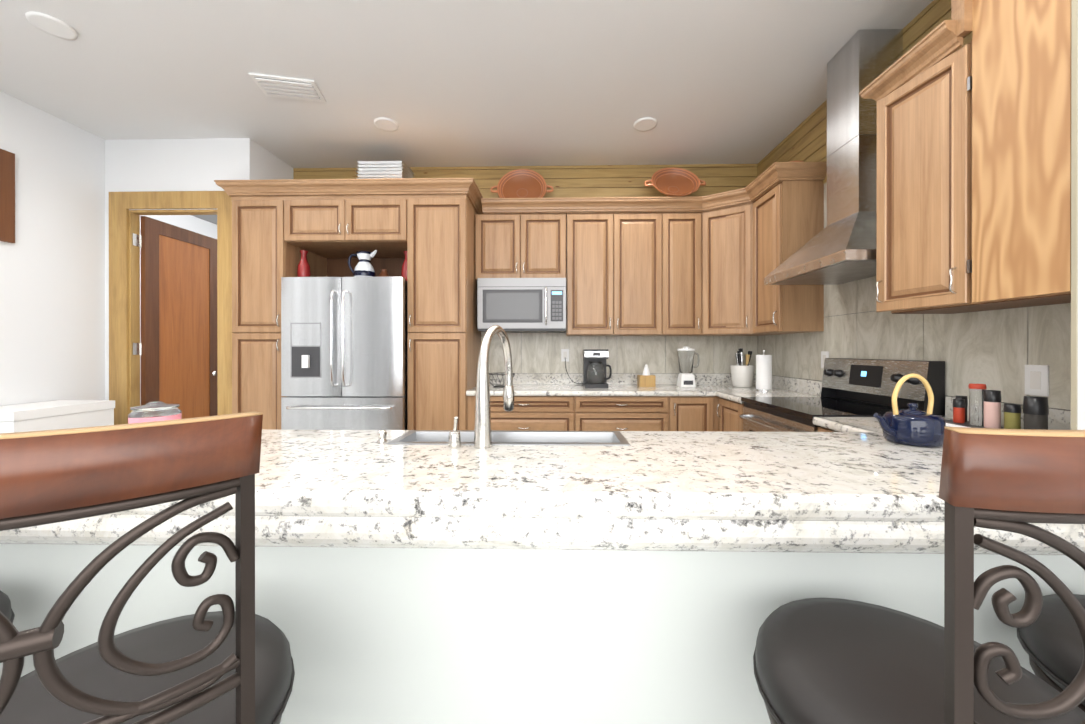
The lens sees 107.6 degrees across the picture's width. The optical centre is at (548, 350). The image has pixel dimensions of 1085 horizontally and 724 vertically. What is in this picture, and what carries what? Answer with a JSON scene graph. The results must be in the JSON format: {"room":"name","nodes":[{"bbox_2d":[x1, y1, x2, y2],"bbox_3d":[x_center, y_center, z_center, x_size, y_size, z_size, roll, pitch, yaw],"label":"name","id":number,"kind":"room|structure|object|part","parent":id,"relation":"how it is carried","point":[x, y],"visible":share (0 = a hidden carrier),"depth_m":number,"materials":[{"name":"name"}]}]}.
{"room":"kitchen","nodes":[
{"label":"kitchen","id":0,"kind":"room"},
{"bbox_2d":[0,91,107,405],"bbox_3d":[-3.828,-0.261,0.124,0.110,3.000,6.550,0,0,1],"label":"wall","id":1,"kind":"structure","parent":0,"point":[54,302],"depth_m":2.98,"materials":[{"name":"white paint"}]},
{"bbox_2d":[104,138,259,404],"bbox_3d":[-3.095,-0.265,3.349,1.220,3.000,0.070,0,0,1],"label":"wall","id":2,"kind":"structure","parent":0,"point":[130,165],"depth_m":3.32,"materials":[{"name":"white paint"}]},
{"bbox_2d":[109,191,231,424],"bbox_3d":[-3.130,-0.043,3.341,1.060,2.555,0.093,0,0,1],"label":"door frame","id":3,"kind":"structure","parent":2,"relation":"attached to","point":[124,313],"depth_m":3.30,"materials":[{"name":"brown wood"}]},
{"bbox_2d":[132,216,217,418],"bbox_3d":[-3.464,0.035,3.744,0.186,2.373,0.819,0,0,1],"label":"interior door","id":4,"kind":"structure","parent":2,"relation":"in","point":[179,313],"depth_m":3.70,"materials":[{"name":"brown wood"}]},
{"bbox_3d":[-3.487,0.000,3.369,0.014,1.970,0.068,0,0,1],"label":"interior door hinges","id":5,"kind":"part","parent":4,"relation":"part of","materials":[{"name":"silver metal"}]},
{"bbox_2d":[282,180,401,259],"bbox_3d":[-1.638,-1.119,3.519,1.004,0.466,0.642,0,0,1],"label":"upper cabinet","id":6,"kind":"object","parent":2,"relation":"attached to","point":[330,219],"depth_m":3.21,"materials":[{"name":"brown wood"}]},
{"bbox_2d":[355,160,413,178],"bbox_3d":[-1.412,-1.437,3.447,0.407,0.299,0.265,0,0,1],"label":"trays","id":7,"kind":"object","parent":6,"relation":"on","point":[377,169],"visible":0.42,"depth_m":3.33,"materials":[{"name":"white"}]},
{"bbox_2d":[474,208,565,279],"bbox_3d":[-0.247,-0.927,3.645,0.802,0.598,0.332,0,0,1],"label":"upper cabinet","id":8,"kind":"object","parent":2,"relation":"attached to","point":[509,242],"depth_m":3.48,"materials":[{"name":"brown wood"}]},
{"bbox_2d":[477,278,565,332],"bbox_3d":[-0.230,-0.398,3.590,0.762,0.454,0.439,0,0,1],"label":"microwave","id":9,"kind":"object","parent":8,"relation":"attached to","point":[522,305],"visible":1,"depth_m":3.41,"materials":[{"name":"silver metal"}]},
{"bbox_2d":[490,169,553,197],"bbox_3d":[-0.244,-1.465,3.589,0.575,0.418,0.194,0,0,1],"label":"terracotta dish","id":10,"kind":"object","parent":8,"relation":"on","point":[522,183],"visible":0.85,"depth_m":3.64,"materials":[{"name":"brown ceramic"}]},
{"bbox_2d":[489,373,755,383],"bbox_3d":[0.664,0.269,3.774,2.620,0.102,0.021,0,0,1],"label":"backsplash","id":11,"kind":"structure","parent":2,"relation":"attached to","point":[519,378],"depth_m":3.77,"materials":[{"name":"white stone"}]},
{"bbox_2d":[0,0,932,167],"bbox_3d":[-0.831,-1.813,1.384,6.090,0.100,9.200,0,0,1],"label":"ceiling","id":12,"kind":"structure","parent":0,"point":[459,83],"depth_m":2.52,"materials":[{"name":"white paint"}]},
{"bbox_2d":[25,11,77,39],"bbox_3d":[-2.690,-1.757,2.153,0.180,0.011,0.180,0,0,1],"label":"recessed light","id":13,"kind":"object","parent":12,"relation":"in","point":[50,25],"visible":0.98,"depth_m":2.14,"materials":[{"name":"white plastic"}]},
{"bbox_2d":[249,73,325,101],"bbox_3d":[-1.739,-1.753,2.663,0.380,0.021,0.220,0,0,-11],"label":"ceiling vent","id":14,"kind":"object","parent":12,"relation":"in","point":[288,87],"visible":0.98,"depth_m":2.64,"materials":[{"name":"white plastic"}]},
{"bbox_2d":[374,117,398,131],"bbox_3d":[-1.264,-1.758,3.094,0.180,0.011,0.180,0,0,1],"label":"recessed light","id":15,"kind":"object","parent":12,"relation":"in","point":[386,124],"visible":0.96,"depth_m":3.08,"materials":[{"name":"white plastic"}]},
{"bbox_2d":[634,117,656,130],"bbox_3d":[0.751,-1.758,3.091,0.180,0.011,0.180,0,0,1],"label":"recessed light","id":16,"kind":"object","parent":12,"relation":"in","point":[646,124],"visible":0.96,"depth_m":3.08,"materials":[{"name":"white plastic"}]},
{"bbox_2d":[0,0,1077,429],"bbox_3d":[-0.886,-0.720,2.544,5.688,2.084,2.563,0,0,1],"label":"wall","id":17,"kind":"structure","parent":0,"point":[1000,350],"depth_m":2.73,"materials":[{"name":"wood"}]},
{"bbox_2d":[0,149,14,242],"bbox_3d":[-3.723,-1.054,2.351,0.024,0.620,0.810,0,0,1],"label":"picture frame","id":18,"kind":"object","parent":17,"relation":"attached to","point":[7,159],"depth_m":2.72,"materials":[{"name":"brown wood"}]},
{"bbox_2d":[561,349,582,383],"bbox_3d":[0.267,0.150,3.728,0.300,0.332,0.131,0,0,1],"label":"power cord","id":19,"kind":"object","parent":17,"relation":"attached to","point":[571,359],"depth_m":3.79,"materials":[{"name":"white plastic"}]},
{"bbox_2d":[821,351,828,367],"bbox_3d":[1.950,0.065,2.808,0.008,0.120,0.075,0,0,1],"label":"light switch","id":20,"kind":"object","parent":17,"relation":"attached to","point":[824,354],"visible":0.68,"depth_m":2.82,"materials":[{"name":"white plastic"}]},
{"bbox_2d":[1025,365,1048,396],"bbox_3d":[1.924,0.117,1.568,0.008,0.120,0.075,0,0,1],"label":"electrical outlet","id":21,"kind":"object","parent":17,"relation":"attached to","point":[1036,380],"visible":1,"depth_m":1.56,"materials":[{"name":"white plastic"}]},
{"bbox_2d":[1077,0,1084,429],"bbox_3d":[1.614,-0.259,-1.021,0.100,3.000,4.490,0,0,1],"label":"wall","id":22,"kind":"structure","parent":0,"point":[1081,3],"depth_m":1.20,"materials":[{"name":"white paint"}]},
{"bbox_2d":[566,208,665,335],"bbox_3d":[0.575,-0.682,3.628,0.831,1.088,0.332,0,0,1],"label":"upper cabinet","id":23,"kind":"object","parent":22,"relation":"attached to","point":[616,257],"depth_m":3.47,"materials":[{"name":"brown wood"}]},
{"bbox_2d":[666,208,701,335],"bbox_3d":[1.161,-0.682,3.616,0.340,1.088,0.332,0,0,1],"label":"upper cabinet","id":24,"kind":"object","parent":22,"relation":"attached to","point":[683,225],"depth_m":3.46,"materials":[{"name":"brown wood"}]},
{"bbox_2d":[694,188,749,335],"bbox_3d":[1.653,-0.724,3.502,0.646,1.172,0.539,0,0,1],"label":"upper cabinet","id":25,"kind":"object","parent":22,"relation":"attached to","point":[725,215],"depth_m":3.34,"materials":[{"name":"brown wood"}]},
{"bbox_2d":[644,167,705,196],"bbox_3d":[1.109,-1.482,3.482,0.545,0.347,0.256,0,0,1],"label":"terracotta bowl","id":26,"kind":"object","parent":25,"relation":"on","point":[675,182],"visible":1,"depth_m":3.55,"materials":[{"name":"brown ceramic"}]},
{"bbox_2d":[750,164,826,335],"bbox_3d":[1.806,-0.723,3.029,0.321,1.172,0.398,0,0,1],"label":"upper cabinet","id":27,"kind":"object","parent":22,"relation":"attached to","point":[787,205],"depth_m":2.83,"materials":[{"name":"brown wood"}]},
{"bbox_2d":[764,29,903,284],"bbox_3d":[1.702,-1.102,2.311,0.499,1.320,0.760,0,0,1],"label":"range hood","id":28,"kind":"object","parent":22,"relation":"attached to","point":[839,248],"visible":0.71,"depth_m":2.21,"materials":[{"name":"silver metal"}]},
{"bbox_2d":[772,376,1070,429],"bbox_3d":[1.937,0.271,2.479,0.020,0.102,2.513,0,0,1],"label":"backsplash","id":29,"kind":"structure","parent":22,"relation":"attached to","point":[1058,419],"depth_m":1.90,"materials":[{"name":"white stone"}]},
{"bbox_2d":[870,12,1010,313],"bbox_3d":[1.752,-0.735,1.725,0.374,1.109,0.372,0,0,1],"label":"upper cabinet","id":30,"kind":"object","parent":22,"relation":"attached to","point":[914,97],"depth_m":1.72,"materials":[{"name":"brown wood"}]},
{"bbox_2d":[954,0,1070,307],"bbox_3d":[1.752,-0.734,1.393,0.360,1.109,0.336,0,0,1],"label":"upper cabinet","id":31,"kind":"object","parent":22,"relation":"attached to","point":[974,178],"depth_m":1.39,"materials":[{"name":"brown wood"}]},
{"bbox_3d":[-1.210,1.287,1.396,7.490,0.100,9.200,0,0,1],"label":"floor","id":32,"kind":"structure","parent":0,"visible":0},
{"bbox_2d":[0,591,14,623],"bbox_3d":[-1.321,0.661,0.687,0.455,1.154,0.477,0,0,1],"label":"stool","id":33,"kind":"object","parent":32,"relation":"on","point":[6,610],"visible":0.56,"depth_m":0.86,"materials":[{"name":"black leather"}]},
{"bbox_2d":[0,400,114,432],"bbox_3d":[-3.493,0.800,2.716,0.440,0.850,0.567,0,0,1],"label":"chest freezer","id":34,"kind":"object","parent":32,"relation":"on","point":[51,415],"visible":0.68,"depth_m":2.68,"materials":[{"name":"white plastic"}]},
{"bbox_2d":[0,411,294,723],"bbox_3d":[-0.655,0.661,0.600,0.542,1.154,0.542,0,0,1],"label":"stool","id":35,"kind":"object","parent":32,"relation":"on","point":[229,663],"visible":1,"depth_m":0.48,"materials":[{"name":"black leather"}]},
{"bbox_2d":[226,180,329,429],"bbox_3d":[-2.355,-0.059,3.536,0.431,2.586,0.642,0,0,1],"label":"tall cabinet","id":36,"kind":"object","parent":32,"relation":"on","point":[260,259],"depth_m":3.22,"materials":[{"name":"brown wood"}]},
{"bbox_2d":[281,277,407,429],"bbox_3d":[-1.629,0.321,3.431,0.968,1.803,0.747,0,0,1],"label":"refrigerator","id":37,"kind":"object","parent":32,"relation":"on","point":[343,353],"visible":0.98,"depth_m":3.12,"materials":[{"name":"silver metal"}]},
{"bbox_2d":[297,250,310,276],"bbox_3d":[-2.079,-0.706,3.372,0.100,0.280,0.098,0,0,1],"label":"vase","id":38,"kind":"object","parent":37,"relation":"on","point":[303,269],"visible":0.67,"depth_m":3.34,"materials":[{"name":"red ceramic"}]},
{"bbox_2d":[348,250,376,276],"bbox_3d":[-1.561,-0.706,3.331,0.247,0.280,0.174,0,0,1],"label":"pitcher","id":39,"kind":"object","parent":37,"relation":"on","point":[364,267],"visible":0.92,"depth_m":3.28,"materials":[{"name":"white ceramic"}]},
{"bbox_2d":[378,269,389,276],"bbox_3d":[-1.460,-0.641,3.519,0.110,0.150,0.110,0,0,1],"label":"vase","id":40,"kind":"object","parent":37,"relation":"on","point":[383,273],"visible":0.48,"depth_m":3.49,"materials":[{"name":"brown ceramic"}]},
{"bbox_2d":[401,251,406,280],"bbox_3d":[-1.208,-0.706,3.394,0.100,0.280,0.098,0,0,1],"label":"vase","id":41,"kind":"object","parent":37,"relation":"on","point":[404,271],"visible":0.48,"depth_m":3.35,"materials":[{"name":"red ceramic"}]},
{"bbox_2d":[402,180,481,429],"bbox_3d":[-0.896,-0.059,3.505,0.480,2.586,0.642,0,0,1],"label":"tall cabinet","id":42,"kind":"object","parent":32,"relation":"on","point":[444,337],"depth_m":3.19,"materials":[{"name":"brown wood"}]},
{"bbox_2d":[466,396,577,430],"bbox_3d":[-0.220,0.797,3.492,0.864,0.874,0.642,0,0,1],"label":"base cabinet","id":43,"kind":"object","parent":32,"relation":"on","point":[530,413],"depth_m":3.18,"materials":[{"name":"brown wood"}]},
{"bbox_2d":[466,384,713,395],"bbox_3d":[0.333,0.340,3.471,1.972,0.040,0.659,0,0,1],"label":"countertop","id":44,"kind":"structure","parent":43,"relation":"on","point":[519,389],"depth_m":3.20,"materials":[{"name":"white stone"}]},
{"bbox_2d":[489,373,514,386],"bbox_3d":[-0.431,0.260,3.499,0.267,0.119,0.267,0,0,1],"label":"fruit basket","id":45,"kind":"object","parent":44,"relation":"on","point":[492,374],"visible":0.52,"depth_m":3.49,"materials":[{"name":"black metal"}]},
{"bbox_2d":[583,349,611,387],"bbox_3d":[0.428,0.155,3.498,0.240,0.330,0.225,0,0,1],"label":"coffee maker","id":46,"kind":"object","parent":44,"relation":"on","point":[595,365],"visible":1,"depth_m":3.40,"materials":[{"name":"black plastic"}]},
{"bbox_2d":[637,364,655,386],"bbox_3d":[0.871,0.220,3.551,0.140,0.200,0.100,0,0,1],"label":"tissue box","id":47,"kind":"object","parent":44,"relation":"on","point":[645,379],"visible":1,"depth_m":3.50,"materials":[{"name":"brown wood"}]},
{"bbox_2d":[677,346,698,387],"bbox_3d":[1.232,0.142,3.503,0.190,0.356,0.146,0,0,1],"label":"blender","id":48,"kind":"object","parent":44,"relation":"on","point":[686,378],"visible":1,"depth_m":3.45,"materials":[{"name":"white plastic"}]},
{"bbox_2d":[0,489,1084,723],"bbox_3d":[-0.064,0.801,1.257,3.347,0.873,0.634,0,0,1],"label":"base cabinet","id":49,"kind":"object","parent":32,"relation":"on","point":[482,573],"depth_m":0.93,"materials":[{"name":"granite"},{"name":"paint"},{"name":"maple"}]},
{"bbox_2d":[255,429,942,496],"bbox_3d":[-0.089,0.344,1.278,3.398,0.040,0.587,0,0,1],"label":"countertop","id":50,"kind":"structure","parent":49,"relation":"on","point":[337,461],"depth_m":1.12,"materials":[{"name":"white stone"}]},
{"bbox_2d":[128,401,181,423],"bbox_3d":[-1.131,0.234,1.143,0.110,0.177,0.110,0,0,1],"label":"candle jar","id":51,"kind":"object","parent":50,"relation":"on","point":[153,411],"visible":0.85,"depth_m":1.11,"materials":[{"name":"pink glass"}]},
{"bbox_2d":[444,325,515,448],"bbox_3d":[-0.235,0.115,1.430,0.202,0.415,0.252,0,0,1],"label":"faucet","id":52,"kind":"object","parent":50,"relation":"on","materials":[{"name":"silver metal"}]},
{"bbox_2d":[384,430,631,444],"bbox_3d":[-0.139,0.416,1.472,0.839,0.194,0.228,0,0,1],"label":"sink","id":53,"kind":"object","parent":50,"relation":"in","point":[409,437],"depth_m":1.55,"materials":[{"name":"silver metal"}]},
{"bbox_2d":[873,373,945,446],"bbox_3d":[1.242,0.201,1.393,0.229,0.242,0.163,0,0,1],"label":"teapot","id":54,"kind":"object","parent":50,"relation":"on","point":[912,425],"visible":1,"depth_m":1.36,"materials":[{"name":"blue ceramic"}]},
{"bbox_2d":[578,396,669,430],"bbox_3d":[0.586,0.797,3.475,0.750,0.874,0.642,0,0,1],"label":"base cabinet","id":55,"kind":"object","parent":32,"relation":"on","point":[595,413],"depth_m":3.16,"materials":[{"name":"brown wood"}]},
{"bbox_2d":[670,396,713,430],"bbox_3d":[1.135,0.797,3.463,0.348,0.874,0.642,0,0,1],"label":"base cabinet","id":56,"kind":"object","parent":32,"relation":"on","point":[687,413],"depth_m":3.15,"materials":[{"name":"brown wood"}]},
{"bbox_2d":[698,384,820,403],"bbox_3d":[1.642,0.341,3.236,0.657,0.040,1.074,0,0,1],"label":"countertop","id":57,"kind":"structure","parent":56,"relation":"on","point":[723,391],"depth_m":3.04,"materials":[{"name":"white stone"}]},
{"bbox_2d":[730,348,754,386],"bbox_3d":[1.710,0.149,3.513,0.194,0.341,0.194,0,0,1],"label":"utensil crock","id":58,"kind":"object","parent":57,"relation":"on","point":[742,375],"visible":1,"depth_m":3.46,"materials":[{"name":"white ceramic"}]},
{"bbox_2d":[753,350,773,390],"bbox_3d":[1.744,0.155,3.223,0.150,0.330,0.150,0,0,1],"label":"paper towel","id":59,"kind":"object","parent":57,"relation":"on","point":[763,372],"visible":1,"depth_m":3.18,"materials":[{"name":"white paper"}]},
{"bbox_2d":[714,396,743,431],"bbox_3d":[1.644,0.798,2.927,0.640,0.874,0.456,0,0,1],"label":"base cabinet","id":60,"kind":"object","parent":32,"relation":"on","point":[726,413],"depth_m":2.96,"materials":[{"name":"brown wood"}]},
{"bbox_2d":[818,428,825,431],"bbox_3d":[1.619,0.800,1.764,0.640,0.874,0.336,0,0,1],"label":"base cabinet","id":61,"kind":"object","parent":32,"relation":"on","point":[819,429],"depth_m":1.90,"materials":[{"name":"brown wood"}]},
{"bbox_2d":[813,416,1021,431],"bbox_3d":[1.611,0.343,1.750,0.657,0.040,0.363,0,0,1],"label":"countertop","id":62,"kind":"structure","parent":61,"relation":"on","point":[832,424],"depth_m":1.80,"materials":[{"name":"white stone"}]},
{"bbox_2d":[944,383,1048,429],"bbox_3d":[1.769,0.230,1.592,0.140,0.186,0.380,0,0,1],"label":"spice jars","id":63,"kind":"object","parent":62,"relation":"on","point":[984,408],"visible":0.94,"depth_m":1.56,"materials":[{"name":"plastic"},{"name":"black plastic"},{"name":"red plastic"}]},
{"bbox_2d":[739,358,944,431],"bbox_3d":[1.588,0.637,2.316,0.693,1.173,0.752,0,0,1],"label":"range","id":64,"kind":"object","parent":32,"relation":"on","point":[858,387],"visible":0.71,"depth_m":2.23,"materials":[{"name":"silver metal"}]},
{"bbox_2d":[753,426,1084,723],"bbox_3d":[0.589,0.661,0.636,0.460,1.154,0.481,0,0,1],"label":"stool","id":65,"kind":"object","parent":32,"relation":"on","point":[829,661],"visible":1,"depth_m":0.43,"materials":[{"name":"black leather"}]},
{"bbox_2d":[1016,594,1084,711],"bbox_3d":[1.129,0.661,0.650,0.457,1.154,0.478,0,0,1],"label":"stool","id":66,"kind":"object","parent":32,"relation":"on","point":[1049,639],"visible":0.54,"depth_m":0.75,"materials":[{"name":"black leather"}]}
]}

